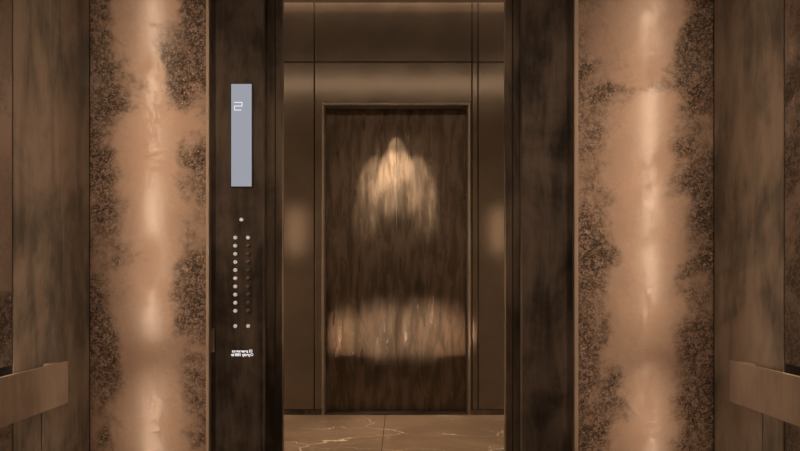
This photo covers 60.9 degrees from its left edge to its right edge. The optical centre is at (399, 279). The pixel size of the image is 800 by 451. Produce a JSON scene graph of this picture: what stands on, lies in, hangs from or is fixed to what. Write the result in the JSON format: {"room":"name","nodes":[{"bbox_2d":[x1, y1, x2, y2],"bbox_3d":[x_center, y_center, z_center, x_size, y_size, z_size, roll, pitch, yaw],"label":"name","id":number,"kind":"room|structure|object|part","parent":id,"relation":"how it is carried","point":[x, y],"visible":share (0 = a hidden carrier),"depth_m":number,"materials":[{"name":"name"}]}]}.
{"room":"elevator interior","nodes":[
{"label":"elevator interior","id":0,"kind":"room"},
{"bbox_2d":[0,0,88,450],"bbox_3d":[-1.370,-0.310,1.072,0.100,2.620,3.844,0,0,0],"label":"wall","id":1,"kind":"structure","parent":0,"point":[44,44],"depth_m":2.52,"materials":[{"name":"brown wood"}]},
{"bbox_3d":[-1.343,-0.310,0.732,0.045,2.620,3.163,0,0,0],"label":"cladding panel","id":2,"kind":"part","parent":1,"relation":"part of","materials":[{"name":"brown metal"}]},
{"bbox_2d":[0,361,67,427],"bbox_3d":[-1.286,0.385,0.983,0.068,0.158,3.165,0,0,0],"label":"handrail","id":3,"kind":"object","parent":1,"relation":"attached to","point":[25,394],"visible":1,"depth_m":2.32,"materials":[{"name":"brown wood"}]},
{"bbox_2d":[284,3,503,414],"bbox_3d":[0.000,-0.590,5.067,6.400,3.180,0.060,0,0,0],"label":"wall","id":4,"kind":"structure","parent":0,"point":[334,52],"depth_m":5.04,"materials":[{"name":"brown wood"}]},
{"bbox_3d":[-1.920,-0.326,5.042,2.560,2.568,0.010,0,0,0],"label":"wall panel","id":5,"kind":"part","parent":4,"relation":"part of","materials":[{"name":"brown metal"}]},
{"bbox_3d":[-1.920,-1.895,5.042,2.560,0.550,0.010,0,0,0],"label":"wall panel","id":6,"kind":"part","parent":4,"relation":"part of","materials":[{"name":"brown metal"}]},
{"bbox_3d":[-0.606,-0.178,5.042,0.050,2.272,0.010,0,0,0],"label":"wall panel","id":7,"kind":"part","parent":4,"relation":"part of","materials":[{"name":"brown metal"}]},
{"bbox_3d":[-0.051,-1.462,5.042,1.159,0.296,0.010,0,0,0],"label":"wall panel","id":8,"kind":"part","parent":4,"relation":"part of","materials":[{"name":"brown metal"}]},
{"bbox_3d":[-0.051,-1.895,5.042,1.159,0.550,0.010,0,0,0],"label":"wall panel","id":9,"kind":"part","parent":4,"relation":"part of","materials":[{"name":"brown metal"}]},
{"bbox_2d":[284,410,503,414],"bbox_3d":[0.000,0.982,5.043,6.400,0.036,0.008,0,0,0],"label":"baseboard","id":10,"kind":"structure","parent":4,"relation":"attached to","point":[286,412],"depth_m":5.04,"materials":[{"name":"brown metal"}]},
{"bbox_2d":[322,103,469,414],"bbox_3d":[-0.029,-0.156,5.117,1.099,2.312,0.171,0,0,0],"label":"door","id":11,"kind":"structure","parent":4,"relation":"in","point":[396,176],"depth_m":5.16,"materials":[{"name":"brown wood"}]},
{"bbox_3d":[-0.029,0.997,5.114,1.065,0.005,0.155,0,0,0],"label":"sill","id":12,"kind":"part","parent":11,"relation":"part of","materials":[{"name":"brown metal"}]},
{"bbox_3d":[0.525,-0.178,5.042,0.006,2.272,0.010,0,0,0],"label":"wall panel","id":13,"kind":"part","parent":4,"relation":"part of","materials":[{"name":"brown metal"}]},
{"bbox_3d":[0.555,-0.326,5.042,0.036,2.568,0.010,0,0,0],"label":"wall panel","id":14,"kind":"part","parent":4,"relation":"part of","materials":[{"name":"brown metal"}]},
{"bbox_3d":[0.555,-1.895,5.042,0.036,0.550,0.010,0,0,0],"label":"wall panel","id":15,"kind":"part","parent":4,"relation":"part of","materials":[{"name":"brown metal"}]},
{"bbox_3d":[1.891,-0.326,5.042,2.618,2.568,0.010,0,0,0],"label":"wall panel","id":16,"kind":"part","parent":4,"relation":"part of","materials":[{"name":"brown metal"}]},
{"bbox_3d":[1.891,-1.895,5.042,2.618,0.550,0.010,0,0,0],"label":"wall panel","id":17,"kind":"part","parent":4,"relation":"part of","materials":[{"name":"brown metal"}]},
{"bbox_2d":[284,415,503,450],"bbox_3d":[0.000,1.030,4.251,6.400,0.060,2.172,0,0,0],"label":"floor","id":18,"kind":"structure","parent":0,"point":[301,432],"depth_m":4.46,"materials":[{"name":"brown stone"}]},
{"bbox_2d":[284,0,503,2],"bbox_3d":[0.000,-2.045,4.076,6.400,0.050,1.752,0,0,0],"label":"ceiling","id":19,"kind":"structure","parent":0,"point":[285,1],"depth_m":4.93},
{"bbox_2d":[89,0,713,450],"bbox_3d":[0.000,-0.310,2.956,2.900,2.620,0.136,0,0,0],"label":"wall","id":20,"kind":"structure","parent":0,"point":[617,96],"depth_m":2.89,"materials":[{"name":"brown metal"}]},
{"bbox_3d":[-1.073,-0.310,2.924,0.495,2.620,0.060,0,0,0],"label":"panel","id":21,"kind":"part","parent":20,"relation":"part of","materials":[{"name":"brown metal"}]},
{"bbox_3d":[-0.818,-0.310,2.929,0.012,2.620,0.081,0,0,0],"label":"edge trim","id":22,"kind":"part","parent":20,"relation":"part of","materials":[{"name":"brown metal"}]},
{"bbox_2d":[211,0,264,450],"bbox_3d":[-0.700,-0.180,2.937,0.223,2.360,0.063,0,0,0],"label":"panel","id":23,"kind":"object","parent":20,"relation":"attached to","point":[237,26],"visible":1,"depth_m":2.92,"materials":[{"name":"brown metal"}]},
{"bbox_2d":[210,329,214,351],"bbox_3d":[-0.803,0.259,2.914,0.017,0.101,0.011,0,0,0],"label":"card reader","id":24,"kind":"object","parent":23,"relation":"attached to","point":[212,331],"visible":1,"depth_m":2.91,"materials":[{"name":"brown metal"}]},
{"bbox_3d":[-0.803,0.257,2.909,0.012,0.092,0.001,0,0,0],"label":"plate","id":25,"kind":"part","parent":24,"relation":"part of","materials":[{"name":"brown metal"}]},
{"bbox_3d":[-0.679,-0.620,2.915,0.094,0.446,0.008,0,0,0],"label":"display frame","id":26,"kind":"part","parent":23,"relation":"part of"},
{"bbox_2d":[265,0,283,450],"bbox_3d":[-0.773,-0.186,3.062,0.494,2.348,0.045,0,0,0],"label":"door","id":27,"kind":"structure","parent":20,"relation":"in","point":[274,9],"depth_m":3.04,"materials":[{"name":"brown metal"}]},
{"bbox_2d":[504,0,519,450],"bbox_3d":[0.716,-0.186,3.062,0.488,2.348,0.045,0,0,0],"label":"door","id":28,"kind":"structure","parent":20,"relation":"in","point":[511,7],"depth_m":3.04,"materials":[{"name":"brown metal"}]},
{"bbox_3d":[0.632,-0.180,2.944,0.216,2.360,0.050,0,0,0],"label":"dark panel","id":29,"kind":"part","parent":20,"relation":"part of","materials":[{"name":"brown wood"}]},
{"bbox_3d":[0.749,-0.310,2.929,0.016,2.620,0.081,0,0,0],"label":"edge trim","id":30,"kind":"part","parent":20,"relation":"part of","materials":[{"name":"brown metal"}]},
{"bbox_3d":[1.046,-0.310,2.924,0.577,2.620,0.060,0,0,0],"label":"panel","id":31,"kind":"part","parent":20,"relation":"part of","materials":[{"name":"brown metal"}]},
{"bbox_2d":[714,0,799,450],"bbox_3d":[1.385,-0.310,1.072,0.100,2.620,3.844,0,0,0],"label":"wall","id":32,"kind":"structure","parent":0,"point":[757,42],"depth_m":2.55,"materials":[{"name":"brown wood"}]},
{"bbox_2d":[730,360,799,426],"bbox_3d":[1.298,0.385,1.000,0.075,0.158,3.200,0,0,0],"label":"handrail","id":33,"kind":"object","parent":32,"relation":"attached to","point":[773,393],"visible":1,"depth_m":2.34,"materials":[{"name":"brown wood"}]},
{"bbox_3d":[1.357,-0.310,0.754,0.045,2.620,3.208,0,0,0],"label":"cladding panel","id":34,"kind":"part","parent":32,"relation":"part of","materials":[{"name":"brown wood"}]}
]}

